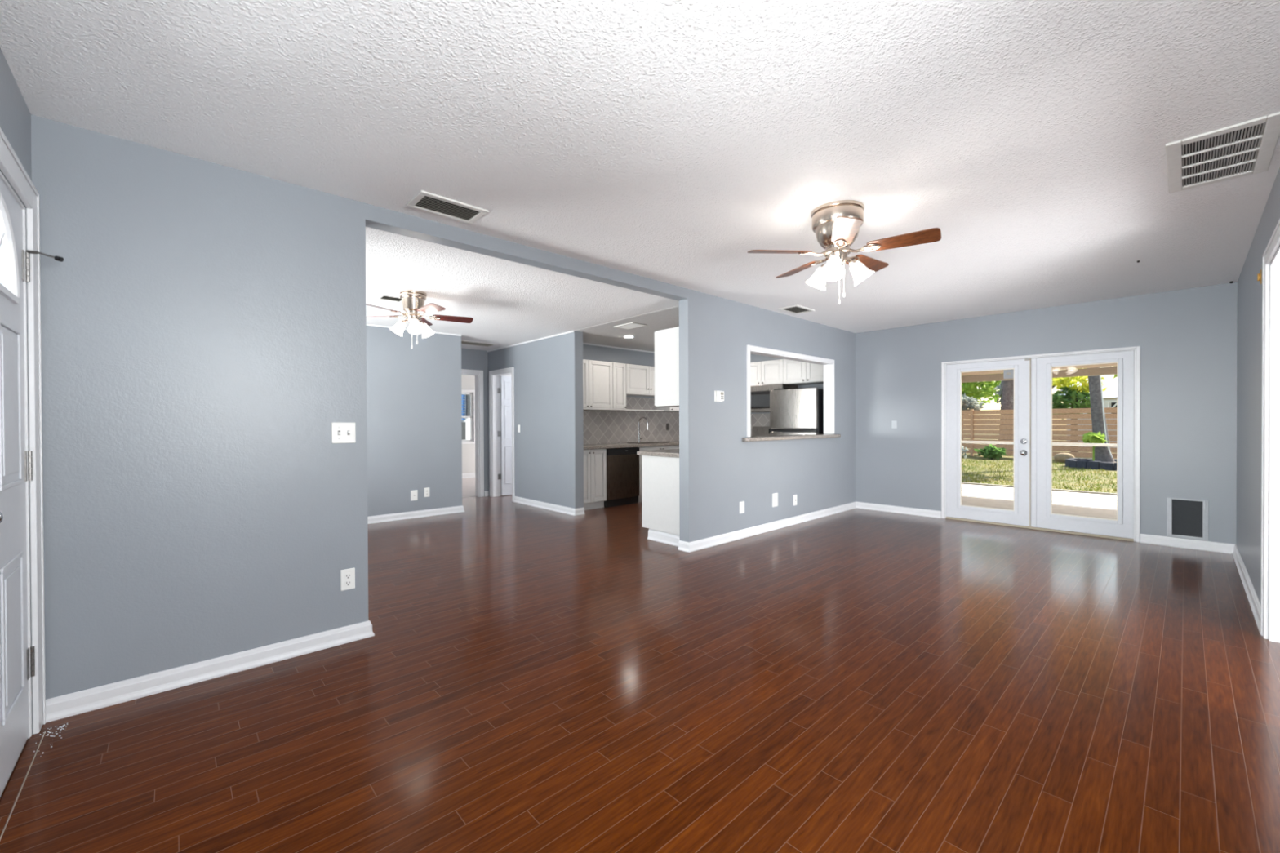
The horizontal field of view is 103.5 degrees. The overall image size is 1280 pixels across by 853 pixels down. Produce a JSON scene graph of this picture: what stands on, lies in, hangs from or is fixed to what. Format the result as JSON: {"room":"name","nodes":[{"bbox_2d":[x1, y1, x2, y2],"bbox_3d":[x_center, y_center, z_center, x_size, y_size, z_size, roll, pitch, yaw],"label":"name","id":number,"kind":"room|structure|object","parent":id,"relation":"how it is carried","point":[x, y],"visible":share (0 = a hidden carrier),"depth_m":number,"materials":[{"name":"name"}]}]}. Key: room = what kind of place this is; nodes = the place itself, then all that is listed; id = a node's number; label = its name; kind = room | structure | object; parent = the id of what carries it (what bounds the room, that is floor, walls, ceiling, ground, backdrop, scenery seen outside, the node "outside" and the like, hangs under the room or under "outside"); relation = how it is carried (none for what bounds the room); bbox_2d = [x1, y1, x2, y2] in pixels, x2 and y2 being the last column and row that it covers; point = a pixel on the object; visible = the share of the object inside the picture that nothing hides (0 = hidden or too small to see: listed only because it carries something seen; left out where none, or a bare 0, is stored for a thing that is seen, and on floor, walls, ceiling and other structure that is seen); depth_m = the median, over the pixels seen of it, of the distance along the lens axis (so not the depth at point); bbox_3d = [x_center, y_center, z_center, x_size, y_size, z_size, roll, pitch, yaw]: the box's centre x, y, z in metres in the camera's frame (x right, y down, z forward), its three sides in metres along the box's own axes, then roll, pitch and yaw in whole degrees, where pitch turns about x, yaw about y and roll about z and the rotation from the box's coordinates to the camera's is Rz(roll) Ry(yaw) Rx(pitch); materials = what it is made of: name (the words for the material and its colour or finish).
{"room":"empty living room","nodes":[
{"label":"empty living room","id":0,"kind":"room"},
{"bbox_2d":[0,48,32,734],"bbox_3d":[-1.310,-0.023,0.711,0.140,2.440,3.681,-1,1,-43],"label":"wall","id":1,"kind":"structure","parent":0,"point":[15,114],"depth_m":1.83,"materials":[{"name":"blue paint"}]},
{"bbox_2d":[0,177,35,798],"bbox_3d":[-2.030,0.185,1.611,0.121,2.017,0.942,-1,1,-43],"label":"door","id":2,"kind":"structure","parent":1,"relation":"in","point":[16,668],"depth_m":1.76,"materials":[{"name":"white paint"}]},
{"bbox_2d":[26,249,63,262],"bbox_3d":[-2.295,-0.658,1.948,0.101,0.034,0.018,0,0,-18],"label":"door stop","id":3,"kind":"object","parent":2,"relation":"attached to","point":[56,258],"visible":1,"depth_m":1.95,"materials":[{"name":"silver metal"}]},
{"bbox_2d":[0,730,44,836],"bbox_3d":[-2.018,1.192,1.614,0.033,0.004,0.955,-1,1,-43],"label":"trim","id":4,"kind":"structure","parent":1,"relation":"attached to","point":[7,802],"depth_m":1.70,"materials":[{"name":"brown wood"}]},
{"bbox_2d":[0,127,45,737],"bbox_3d":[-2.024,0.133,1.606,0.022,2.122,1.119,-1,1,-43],"label":"trim","id":5,"kind":"structure","parent":1,"relation":"attached to","point":[11,167],"depth_m":1.95,"materials":[{"name":"white paint"}]},
{"bbox_2d":[0,730,45,840],"bbox_3d":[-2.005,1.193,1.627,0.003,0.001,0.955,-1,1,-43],"label":"trim","id":6,"kind":"structure","parent":1,"relation":"attached to","point":[45,731],"depth_m":1.65,"materials":[{"name":"brown wood"}]},
{"bbox_2d":[366,325,462,516],"bbox_3d":[-4.024,-0.029,6.167,3.281,2.400,1.180,-1,1,-43],"label":"wall","id":7,"kind":"structure","parent":0,"point":[414,407],"depth_m":6.42,"materials":[{"name":"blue paint"}]},
{"bbox_2d":[366,324,461,336],"bbox_3d":[-3.615,-1.218,5.726,3.261,0.020,0.016,-1,1,-43],"label":"trim","id":8,"kind":"structure","parent":7,"relation":"attached to","point":[373,325],"depth_m":6.33,"materials":[{"name":"white paint"}]},
{"bbox_2d":[410,489,417,501],"bbox_3d":[-2.871,0.877,6.421,0.085,0.130,0.016,-1,1,-43],"label":"electrical outlet","id":9,"kind":"object","parent":7,"relation":"attached to","point":[414,494],"visible":1,"depth_m":6.42,"materials":[{"name":"white plastic"}]},
{"bbox_2d":[367,505,464,524],"bbox_3d":[-3.994,1.128,6.181,3.286,0.086,1.204,-1,1,-43],"label":"baseboard","id":10,"kind":"structure","parent":7,"relation":"attached to","point":[428,513],"depth_m":6.41,"materials":[{"name":"white paint"}]},
{"bbox_2d":[31,114,855,699],"bbox_3d":[0.254,-0.055,4.585,7.416,2.440,0.115,-1,1,-43],"label":"wall","id":11,"kind":"structure","parent":0,"point":[203,323],"depth_m":2.42,"materials":[{"name":"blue paint"}]},
{"bbox_2d":[45,619,374,722],"bbox_3d":[-2.004,1.145,2.501,1.218,0.086,0.164,-1,1,-43],"label":"baseboard","id":12,"kind":"structure","parent":11,"relation":"attached to","point":[67,705],"depth_m":2.34,"materials":[{"name":"white paint"}]},
{"bbox_2d":[331,422,355,443],"bbox_3d":[-1.619,0.035,2.761,0.116,0.114,0.021,-1,1,-43],"label":"light switch","id":13,"kind":"object","parent":11,"relation":"attached to","point":[341,433],"visible":1,"depth_m":2.76,"materials":[{"name":"white plastic"}]},
{"bbox_2d":[340,567,355,591],"bbox_3d":[-1.608,0.842,2.780,0.070,0.115,0.010,-1,1,-43],"label":"electrical outlet","id":14,"kind":"object","parent":11,"relation":"attached to","point":[347,575],"visible":1,"depth_m":2.78,"materials":[{"name":"white plastic"}]},
{"bbox_2d":[654,326,679,407],"bbox_3d":[0.571,-0.589,5.269,0.800,0.764,0.459,-1,1,-43],"label":"upper cabinet","id":15,"kind":"object","parent":11,"relation":"attached to","point":[666,340],"visible":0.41,"depth_m":5.01,"materials":[{"name":"white paint"}]},
{"bbox_2d":[714,391,724,401],"bbox_3d":[0.785,-0.298,4.974,0.124,0.107,0.032,-1,1,-43],"label":"thermostat","id":16,"kind":"object","parent":11,"relation":"attached to","point":[718,395],"visible":1,"depth_m":4.95,"materials":[{"name":"white plastic"}]},
{"bbox_2d":[739,501,744,513],"bbox_3d":[1.061,0.841,5.248,0.082,0.122,0.010,-1,1,-43],"label":"electrical outlet","id":17,"kind":"object","parent":11,"relation":"attached to","point":[742,503],"visible":1,"depth_m":5.25,"materials":[{"name":"white plastic"}]},
{"bbox_2d":[772,493,777,506],"bbox_3d":[1.520,0.824,5.672,0.105,0.150,0.010,-1,1,-43],"label":"electrical outlet","id":18,"kind":"object","parent":11,"relation":"attached to","point":[775,496],"visible":1,"depth_m":5.67,"materials":[{"name":"white plastic"}]},
{"bbox_2d":[746,345,834,436],"bbox_3d":[1.792,-0.380,5.996,1.927,0.967,0.138,-1,1,-43],"label":"trim","id":19,"kind":"structure","parent":11,"relation":"attached to","point":[828,364],"depth_m":6.32,"materials":[{"name":"white paint"}]},
{"bbox_2d":[742,434,840,441],"bbox_3d":[1.808,0.127,5.983,2.121,0.040,0.293,-1,1,-43],"label":"ledge","id":20,"kind":"object","parent":11,"relation":"attached to","point":[757,438],"visible":0.91,"depth_m":5.70,"materials":[{"name":"stone"}]},
{"bbox_2d":[783,359,823,385],"bbox_3d":[2.507,-0.807,7.265,0.457,0.370,0.762,-1,1,-43],"label":"upper cabinet","id":21,"kind":"object","parent":11,"relation":"attached to","point":[795,372],"visible":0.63,"depth_m":7.21,"materials":[{"name":"white paint"}]},
{"bbox_2d":[461,374,475,473],"bbox_3d":[-3.300,-0.057,9.778,5.867,2.400,2.899,-1,1,-43],"label":"wall","id":22,"kind":"structure","parent":0,"point":[468,382],"depth_m":11.15,"materials":[{"name":"paint"}]},
{"bbox_2d":[461,391,473,441],"bbox_3d":[-4.045,-0.207,10.967,0.849,1.089,0.040,-1,1,-43],"label":"window","id":23,"kind":"structure","parent":22,"relation":"in","point":[462,393],"depth_m":11.22,"materials":[{"name":"white paint"}]},
{"bbox_2d":[461,389,475,444],"bbox_3d":[-4.004,-0.212,10.923,0.970,1.200,0.020,-1,1,-43],"label":"trim","id":24,"kind":"structure","parent":22,"relation":"attached to","point":[462,390],"depth_m":11.20,"materials":[{"name":"white paint"}]},
{"bbox_2d":[462,472,475,478],"bbox_3d":[-4.197,1.085,10.746,5.507,0.110,0.024,-1,1,-43],"label":"baseboard","id":25,"kind":"structure","parent":22,"relation":"attached to","point":[468,474],"depth_m":11.13,"materials":[{"name":"white paint"}]},
{"bbox_2d":[461,348,488,491],"bbox_3d":[-2.879,-0.047,8.110,1.278,2.400,0.120,-1,1,-43],"label":"wall","id":26,"kind":"structure","parent":0,"point":[471,359],"depth_m":8.32,"materials":[{"name":"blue paint"}]},
{"bbox_2d":[461,368,484,497],"bbox_3d":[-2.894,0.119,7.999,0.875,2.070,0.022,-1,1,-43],"label":"trim","id":27,"kind":"structure","parent":26,"relation":"attached to","point":[463,371],"depth_m":8.27,"materials":[{"name":"white paint"}]},
{"bbox_2d":[500,374,511,494],"bbox_3d":[-1.026,-0.058,8.727,2.260,2.400,1.729,-1,1,-43],"label":"wall","id":28,"kind":"structure","parent":0,"point":[506,375],"depth_m":8.52,"materials":[{"name":"paint"}]},
{"bbox_2d":[497,376,511,495],"bbox_3d":[-2.118,0.152,8.485,0.575,1.968,0.040,-1,1,-43],"label":"door","id":29,"kind":"structure","parent":28,"relation":"in","point":[505,389],"depth_m":8.36,"materials":[{"name":"white paint"}]},
{"bbox_2d":[365,226,679,351],"bbox_3d":[-1.372,-1.320,6.330,7.696,0.162,4.775,-1,1,-43],"label":"ceiling","id":30,"kind":"structure","parent":0,"point":[508,303],"depth_m":4.88,"materials":[{"name":"white paint"}]},
{"bbox_2d":[375,293,401,302],"bbox_3d":[-2.363,-1.220,4.812,0.240,0.012,0.220,-1,1,-43],"label":"ceiling vent","id":31,"kind":"object","parent":30,"relation":"in","point":[383,296],"visible":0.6,"depth_m":4.80,"materials":[{"name":"white metal"}]},
{"bbox_2d":[365,289,473,348],"bbox_3d":[-2.057,-0.967,4.620,1.021,0.516,0.994,-1,1,-43],"label":"ceiling fan","id":32,"kind":"object","parent":30,"relation":"hanging from","point":[412,300],"visible":1,"depth_m":4.58,"materials":[{"name":"silver metal"}]},
{"bbox_2d":[461,340,497,346],"bbox_3d":[-2.483,-1.238,7.519,0.620,0.012,0.300,-1,1,-43],"label":"ceiling vent","id":33,"kind":"object","parent":30,"relation":"in","point":[463,342],"visible":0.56,"depth_m":7.55,"materials":[{"name":"white metal"}]},
{"bbox_2d":[613,322,647,329],"bbox_3d":[-0.121,-1.237,6.216,0.240,0.012,0.360,-1,1,-43],"label":"ceiling vent","id":34,"kind":"object","parent":30,"relation":"in","point":[632,325],"visible":1,"depth_m":6.20,"materials":[{"name":"white metal"}]},
{"bbox_2d":[488,330,583,508],"bbox_3d":[-1.631,-0.048,7.507,0.135,2.400,2.460,-1,1,-43],"label":"wall","id":35,"kind":"structure","parent":0,"point":[548,446],"depth_m":7.04,"materials":[{"name":"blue paint"}]},
{"bbox_2d":[488,367,515,502],"bbox_3d":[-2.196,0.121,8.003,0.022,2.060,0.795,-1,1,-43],"label":"trim","id":36,"kind":"structure","parent":35,"relation":"attached to","point":[509,369],"depth_m":7.97,"materials":[{"name":"white paint"}]},
{"bbox_2d":[487,330,573,351],"bbox_3d":[-1.692,-1.237,7.447,0.016,0.020,2.459,-1,1,-43],"label":"trim","id":37,"kind":"structure","parent":35,"relation":"attached to","point":[571,331],"depth_m":7.28,"materials":[{"name":"white paint"}]},
{"bbox_2d":[513,496,584,515],"bbox_3d":[-1.327,1.110,7.172,0.159,0.086,1.600,-1,1,-43],"label":"baseboard","id":38,"kind":"structure","parent":35,"relation":"attached to","point":[575,512],"depth_m":6.97,"materials":[{"name":"white paint"}]},
{"bbox_2d":[0,477,1279,852],"bbox_3d":[-0.190,1.221,5.050,7.656,0.124,14.070,-1,1,-43],"label":"floor","id":39,"kind":"structure","parent":0,"point":[529,679],"depth_m":2.09,"materials":[{"name":"brown wood"}]},
{"bbox_2d":[583,448,606,510],"bbox_3d":[-0.841,0.733,7.148,0.523,0.838,0.599,-1,1,-43],"label":"base cabinet","id":40,"kind":"object","parent":39,"relation":"on","point":[594,460],"visible":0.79,"depth_m":6.99,"materials":[{"name":"white paint"}]},
{"bbox_2d":[583,440,679,449],"bbox_3d":[0.079,0.282,8.001,3.038,0.040,0.593,-1,1,-43],"label":"countertop","id":41,"kind":"structure","parent":40,"relation":"on","point":[586,446],"depth_m":7.50,"materials":[{"name":"stone"}]},
{"bbox_2d":[637,417,648,442],"bbox_3d":[0.058,0.053,8.156,0.109,0.416,0.212,-1,1,-43],"label":"faucet","id":42,"kind":"object","parent":41,"relation":"on","point":[646,419],"visible":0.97,"depth_m":8.18,"materials":[{"name":"silver metal"}]},
{"bbox_2d":[604,447,639,507],"bbox_3d":[-0.422,0.730,7.540,0.620,0.835,0.592,-1,1,-43],"label":"dishwasher","id":43,"kind":"object","parent":39,"relation":"on","point":[622,464],"visible":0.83,"depth_m":7.31,"materials":[{"name":"black plastic"}]},
{"bbox_2d":[638,444,679,502],"bbox_3d":[0.147,0.723,8.062,0.920,0.838,0.599,-1,1,-43],"label":"base cabinet","id":44,"kind":"object","parent":39,"relation":"on","point":[677,446],"visible":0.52,"depth_m":7.66,"materials":[{"name":"white paint"}]},
{"bbox_2d":[641,455,679,535],"bbox_3d":[1.091,0.722,5.881,2.425,0.862,0.593,-1,1,-43],"label":"base cabinet","id":45,"kind":"object","parent":39,"relation":"on","point":[660,474],"visible":0.26,"depth_m":5.04,"materials":[{"name":"white paint"}]},
{"bbox_2d":[636,448,679,457],"bbox_3d":[1.073,0.269,5.873,2.455,0.040,0.607,-1,1,-43],"label":"countertop","id":46,"kind":"structure","parent":45,"relation":"on","point":[672,452],"depth_m":5.12,"materials":[{"name":"stone"}]},
{"bbox_2d":[647,528,679,546],"bbox_3d":[0.250,1.112,5.035,0.024,0.100,0.486,-1,1,-43],"label":"trim","id":47,"kind":"structure","parent":45,"relation":"attached to","point":[663,537],"depth_m":5.04,"materials":[{"name":"white paint"}]},
{"bbox_2d":[752,426,770,436],"bbox_3d":[1.881,0.569,7.727,0.747,1.135,0.748,-1,1,-43],"label":"range","id":48,"kind":"object","parent":39,"relation":"on","point":[757,430],"visible":0.07,"depth_m":8.05,"materials":[{"name":"metal"}]},
{"bbox_2d":[769,387,824,435],"bbox_3d":[2.338,0.301,7.145,0.846,1.675,0.709,-1,1,-43],"label":"refrigerator","id":49,"kind":"object","parent":39,"relation":"on","point":[796,411],"visible":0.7,"depth_m":6.83,"materials":[{"name":"silver metal"}]},
{"bbox_2d":[0,0,1279,333],"bbox_3d":[2.419,-1.328,2.228,7.696,0.120,6.394,-1,1,-43],"label":"ceiling","id":50,"kind":"structure","parent":0,"point":[672,142],"depth_m":2.05,"materials":[{"name":"white paint"}]},
{"bbox_2d":[405,190,488,224],"bbox_3d":[-1.103,-1.252,2.900,0.385,0.012,0.247,-1,1,-43],"label":"ceiling vent","id":51,"kind":"object","parent":50,"relation":"in","point":[424,201],"visible":1,"depth_m":2.89,"materials":[{"name":"white metal"}]},
{"bbox_2d":[777,305,814,314],"bbox_3d":[1.717,-1.281,5.546,0.380,0.012,0.240,-1,1,-43],"label":"ceiling vent","id":52,"kind":"object","parent":50,"relation":"in","point":[795,309],"visible":1,"depth_m":5.54,"materials":[{"name":"white metal"}]},
{"bbox_2d":[747,200,941,304],"bbox_3d":[1.187,-0.989,2.983,0.994,0.556,1.021,-1,1,-43],"label":"ceiling fan","id":53,"kind":"object","parent":50,"relation":"hanging from","point":[836,224],"visible":1,"depth_m":2.88,"materials":[{"name":"silver metal"}]},
{"bbox_2d":[1165,111,1279,193],"bbox_3d":[2.727,-1.263,2.376,0.700,0.012,0.338,-1,1,-43],"label":"ceiling vent","id":54,"kind":"object","parent":50,"relation":"in","point":[1228,153],"visible":1,"depth_m":2.34,"materials":[{"name":"white metal"}]},
{"bbox_2d":[582,344,823,444],"bbox_3d":[0.859,-0.056,7.257,3.181,2.400,2.987,-1,1,-43],"label":"wall","id":55,"kind":"structure","parent":0,"point":[593,353],"depth_m":8.04,"materials":[{"name":"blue paint"}]},
{"bbox_2d":[582,359,613,410],"bbox_3d":[-0.813,-0.599,7.340,0.845,0.711,0.349,-1,1,-43],"label":"upper cabinet","id":56,"kind":"object","parent":55,"relation":"attached to","point":[597,375],"visible":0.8,"depth_m":7.33,"materials":[{"name":"white paint"}]},
{"bbox_2d":[606,362,626,410],"bbox_3d":[-0.404,-0.604,7.718,0.266,0.711,0.349,-1,1,-43],"label":"upper cabinet","id":57,"kind":"object","parent":55,"relation":"attached to","point":[619,370],"visible":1,"depth_m":7.61,"materials":[{"name":"white paint"}]},
{"bbox_2d":[582,342,654,353],"bbox_3d":[-0.122,-1.248,8.205,3.037,0.020,0.016,-1,1,-43],"label":"trim","id":58,"kind":"structure","parent":55,"relation":"attached to","point":[583,343],"depth_m":7.97,"materials":[{"name":"white paint"}]},
{"bbox_2d":[582,396,679,444],"bbox_3d":[-0.125,-0.109,8.210,3.028,0.740,0.010,-1,1,-43],"label":"backsplash","id":59,"kind":"structure","parent":55,"relation":"attached to","point":[600,427],"depth_m":8.20,"materials":[{"name":"tile"}]},
{"bbox_2d":[626,364,654,396],"bbox_3d":[0.046,-0.731,8.134,0.956,0.465,0.349,-1,1,-43],"label":"upper cabinet","id":60,"kind":"object","parent":55,"relation":"attached to","point":[640,380],"visible":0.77,"depth_m":7.91,"materials":[{"name":"white paint"}]},
{"bbox_2d":[626,408,664,411],"bbox_3d":[-0.004,-0.263,8.193,0.954,0.020,0.178,-1,1,-43],"label":"wall shelf","id":61,"kind":"object","parent":55,"relation":"attached to","point":[626,409],"visible":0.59,"depth_m":8.24,"materials":[{"name":"white paint"}]},
{"bbox_2d":[657,406,679,412],"bbox_3d":[0.611,-0.614,8.656,0.578,0.711,0.349,-1,1,-43],"label":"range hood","id":62,"kind":"object","parent":55,"relation":"attached to","point":[665,408],"visible":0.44,"depth_m":8.43,"materials":[{"name":"white paint"}]},
{"bbox_2d":[751,413,769,436],"bbox_3d":[1.964,0.021,8.190,0.010,0.464,2.854,-1,1,-43],"label":"backsplash","id":63,"kind":"structure","parent":55,"relation":"attached to","point":[763,419],"depth_m":8.20,"materials":[{"name":"tile"}]},
{"bbox_2d":[750,359,783,386],"bbox_3d":[1.991,-0.813,7.823,0.457,0.362,0.753,-1,1,-43],"label":"upper cabinet","id":64,"kind":"object","parent":55,"relation":"attached to","point":[766,372],"visible":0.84,"depth_m":7.61,"materials":[{"name":"white paint"}]},
{"bbox_2d":[750,383,797,412],"bbox_3d":[1.986,-0.428,7.821,0.450,0.404,0.748,-1,1,-43],"label":"microwave","id":65,"kind":"object","parent":64,"relation":"attached to","point":[759,394],"visible":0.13,"depth_m":7.67,"materials":[{"name":"metal"}]},
{"bbox_2d":[677,501,941,552],"bbox_3d":[2.054,1.108,5.520,3.557,0.086,1.075,-1,1,-41],"label":"baseboard","id":66,"kind":"structure","parent":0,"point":[702,544],"depth_m":5.91,"materials":[{"name":"white paint"}]},
{"bbox_2d":[961,484,1116,519],"bbox_3d":[5.560,1.226,7.934,4.622,0.110,10.900,-1,1,-43],"label":"floor","id":67,"kind":"structure","parent":0,"point":[1005,503],"depth_m":7.91,"materials":[{"name":"concrete"}]},
{"bbox_2d":[961,363,1116,495],"bbox_3d":[7.159,0.030,9.408,0.135,2.248,10.500,-1,1,-43],"label":"screen enclosure","id":68,"kind":"object","parent":67,"relation":"on","point":[1100,369],"visible":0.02,"depth_m":8.96,"materials":[{"name":"beige paint"}]},
{"bbox_2d":[961,489,1116,507],"bbox_3d":[6.159,1.163,8.488,0.650,0.004,10.700,-1,1,-43],"label":"trim","id":69,"kind":"structure","parent":67,"relation":"on","point":[962,490],"depth_m":8.15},
{"bbox_2d":[855,281,1237,544],"bbox_3d":[4.281,-0.080,5.794,0.140,2.440,3.577,-1,1,-43],"label":"wall","id":70,"kind":"structure","parent":0,"point":[1187,339],"depth_m":5.05,"materials":[{"name":"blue paint"}]},
{"bbox_2d":[946,358,1031,526],"bbox_3d":[4.058,0.178,5.921,0.116,1.873,0.840,-1,1,-43],"label":"door","id":71,"kind":"structure","parent":70,"relation":"in","point":[1020,514],"depth_m":5.87,"materials":[{"name":"white paint"}]},
{"bbox_2d":[1003,368,1013,378],"bbox_3d":[4.222,-0.600,5.780,0.004,0.102,0.096,-1,1,-43],"label":"sticker","id":72,"kind":"object","parent":71,"relation":"attached to","point":[1007,374],"visible":1,"depth_m":5.78,"materials":[{"name":"white paper"}]},
{"bbox_2d":[946,516,1133,541],"bbox_3d":[4.396,1.130,5.679,0.135,0.022,1.664,-1,1,-43],"label":"threshold","id":73,"kind":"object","parent":70,"relation":"attached to","point":[948,517],"depth_m":5.54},
{"bbox_2d":[941,346,1140,542],"bbox_3d":[4.386,0.173,5.666,0.144,1.935,1.753,-1,1,-43],"label":"trim","id":74,"kind":"structure","parent":70,"relation":"attached to","point":[1137,349],"depth_m":5.11,"materials":[{"name":"white paint"}]},
{"bbox_2d":[1031,350,1133,538],"bbox_3d":[4.644,0.180,5.332,0.054,1.873,0.818,-1,1,-43],"label":"door","id":75,"kind":"structure","parent":70,"relation":"in","point":[1042,515],"depth_m":5.35,"materials":[{"name":"white paint"}]},
{"bbox_2d":[1166,497,1208,540],"bbox_3d":[5.155,0.867,4.756,0.040,0.371,0.266,-1,1,-43],"label":"pet door","id":76,"kind":"structure","parent":70,"relation":"in","point":[1188,518],"depth_m":4.75,"materials":[{"name":"grey plastic"}]},
{"bbox_2d":[1235,167,1279,604],"bbox_3d":[2.672,-0.047,1.967,7.416,2.440,0.120,-1,1,-43],"label":"wall","id":77,"kind":"structure","parent":0,"point":[1249,342],"depth_m":3.51,"materials":[{"name":"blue paint"}]},
{"bbox_2d":[1140,533,1261,634],"bbox_3d":[4.216,1.111,3.898,2.546,0.086,0.614,-1,1,-43],"label":"baseboard","id":78,"kind":"structure","parent":77,"relation":"attached to","point":[1255,604],"depth_m":4.58,"materials":[{"name":"white paint"}]},
{"bbox_2d":[1261,218,1279,639],"bbox_3d":[2.712,0.114,2.102,2.067,2.116,0.022,-1,1,-43],"label":"trim","id":79,"kind":"structure","parent":77,"relation":"attached to","point":[1273,244],"depth_m":2.76,"materials":[{"name":"white paint"}]},
{"bbox_2d":[1268,246,1279,642],"bbox_3d":[2.761,0.147,2.050,1.934,2.050,0.121,-1,1,-43],"label":"door frame","id":80,"kind":"structure","parent":77,"relation":"attached to","point":[1274,359],"depth_m":2.73,"materials":[{"name":"white paint"}]},
{"label":"outside","id":81,"kind":"structure","parent":0,"visible":0},
{"bbox_3d":[-11.425,1.294,17.274,16.650,0.100,19.125,-1,1,-43],"label":"ground","id":82,"kind":"structure","parent":81,"visible":0},
{"bbox_2d":[461,394,470,439],"bbox_3d":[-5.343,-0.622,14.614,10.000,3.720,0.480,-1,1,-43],"label":"building","id":83,"kind":"structure","parent":82,"relation":"on","point":[465,398],"depth_m":14.62,"materials":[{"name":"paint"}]},
{"bbox_2d":[461,395,465,420],"bbox_3d":[-5.250,-0.660,14.454,0.480,0.958,0.030,-1,1,-43],"label":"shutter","id":84,"kind":"object","parent":83,"relation":"hanging from","point":[463,397],"depth_m":14.59,"materials":[{"name":"blue"}]},
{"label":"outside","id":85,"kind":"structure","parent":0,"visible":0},
{"bbox_2d":[961,434,1116,493],"bbox_3d":[30.029,1.058,27.760,58.229,0.100,120.000,-1,1,-43],"label":"ground","id":86,"kind":"structure","parent":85,"point":[1008,457],"depth_m":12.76,"materials":[{"name":"green plant"}]},
{"bbox_2d":[961,393,986,453],"bbox_3d":[13.208,-0.176,20.943,1.273,2.596,1.884,-1,1,-43],"label":"tree","id":87,"kind":"object","parent":86,"relation":"on","point":[968,402],"visible":0.31,"depth_m":20.44,"materials":[{"name":"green plant"}]},
{"bbox_2d":[961,373,1002,405],"bbox_3d":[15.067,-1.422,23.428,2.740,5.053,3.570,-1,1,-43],"label":"tree","id":88,"kind":"object","parent":86,"relation":"on","point":[971,388],"visible":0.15,"depth_m":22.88,"materials":[{"name":"green plant"}]},
{"bbox_2d":[973,444,1006,459],"bbox_3d":[12.309,0.879,17.631,0.647,0.611,0.921,0,0,-12],"label":"shrub","id":89,"kind":"object","parent":86,"relation":"on","point":[991,451],"visible":1,"depth_m":17.55,"materials":[{"name":"green plant"}]},
{"bbox_2d":[993,380,1013,450],"bbox_3d":[15.252,-1.247,20.760,1.120,4.736,1.174,-1,1,-43],"label":"tree","id":90,"kind":"object","parent":86,"relation":"on","point":[1006,393],"visible":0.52,"depth_m":20.46,"materials":[{"name":"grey plant"}]},
{"bbox_2d":[961,407,1116,458],"bbox_3d":[13.977,0.239,18.026,0.095,1.800,18.390,-1,1,-43],"label":"wooden fence","id":91,"kind":"object","parent":86,"relation":"on","point":[984,422],"visible":0.15,"depth_m":17.58,"materials":[{"name":"brown wood"}]},
{"bbox_2d":[1053,453,1075,462],"bbox_3d":[13.464,0.994,16.016,0.386,0.330,0.515,-1,1,-43],"label":"rock","id":92,"kind":"object","parent":86,"relation":"on","point":[1060,457],"visible":0.77,"depth_m":15.93,"materials":[{"name":"beige stone"}]},
{"bbox_2d":[1052,368,1107,452],"bbox_3d":[17.515,-0.706,20.580,1.925,3.626,2.275,-1,1,-43],"label":"tree","id":93,"kind":"object","parent":86,"relation":"on","point":[1073,393],"visible":0.61,"depth_m":20.28,"materials":[{"name":"green plant"}]},
{"bbox_2d":[1060,381,1116,447],"bbox_3d":[26.898,-0.698,25.404,7.000,3.470,8.400,-1,1,-43],"label":"house","id":94,"kind":"structure","parent":86,"relation":"on","point":[1110,393],"depth_m":25.50,"materials":[{"name":"white"}]},
{"bbox_2d":[1065,457,1116,470],"bbox_3d":[13.470,1.058,14.020,1.889,0.220,2.558,-1,1,-43],"label":"planter bed","id":95,"kind":"object","parent":86,"relation":"on","point":[1070,462],"visible":0.41,"depth_m":13.99,"materials":[{"name":"grey stone"}]},
{"bbox_2d":[1080,431,1107,461],"bbox_3d":[12.693,0.577,14.081,0.591,0.907,0.622,-1,1,-43],"label":"fern plant","id":96,"kind":"object","parent":95,"relation":"on","point":[1089,437],"visible":0.94,"depth_m":14.01,"materials":[{"name":"green plant"}]},
{"bbox_2d":[1088,367,1115,462],"bbox_3d":[12.738,-2.761,15.074,4.226,7.632,4.552,-1,1,-43],"label":"leaning tree","id":97,"kind":"object","parent":95,"relation":"on","point":[1102,454],"visible":0.02,"depth_m":14.32,"materials":[{"name":"grey plant"}]},
{"bbox_2d":[1099,375,1112,457],"bbox_3d":[13.064,-0.540,14.187,0.074,2.825,0.325,-1,1,-39],"label":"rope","id":98,"kind":"object","parent":97,"relation":"hanging from","point":[1100,375],"visible":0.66,"depth_m":14.19,"materials":[{"name":"white"}]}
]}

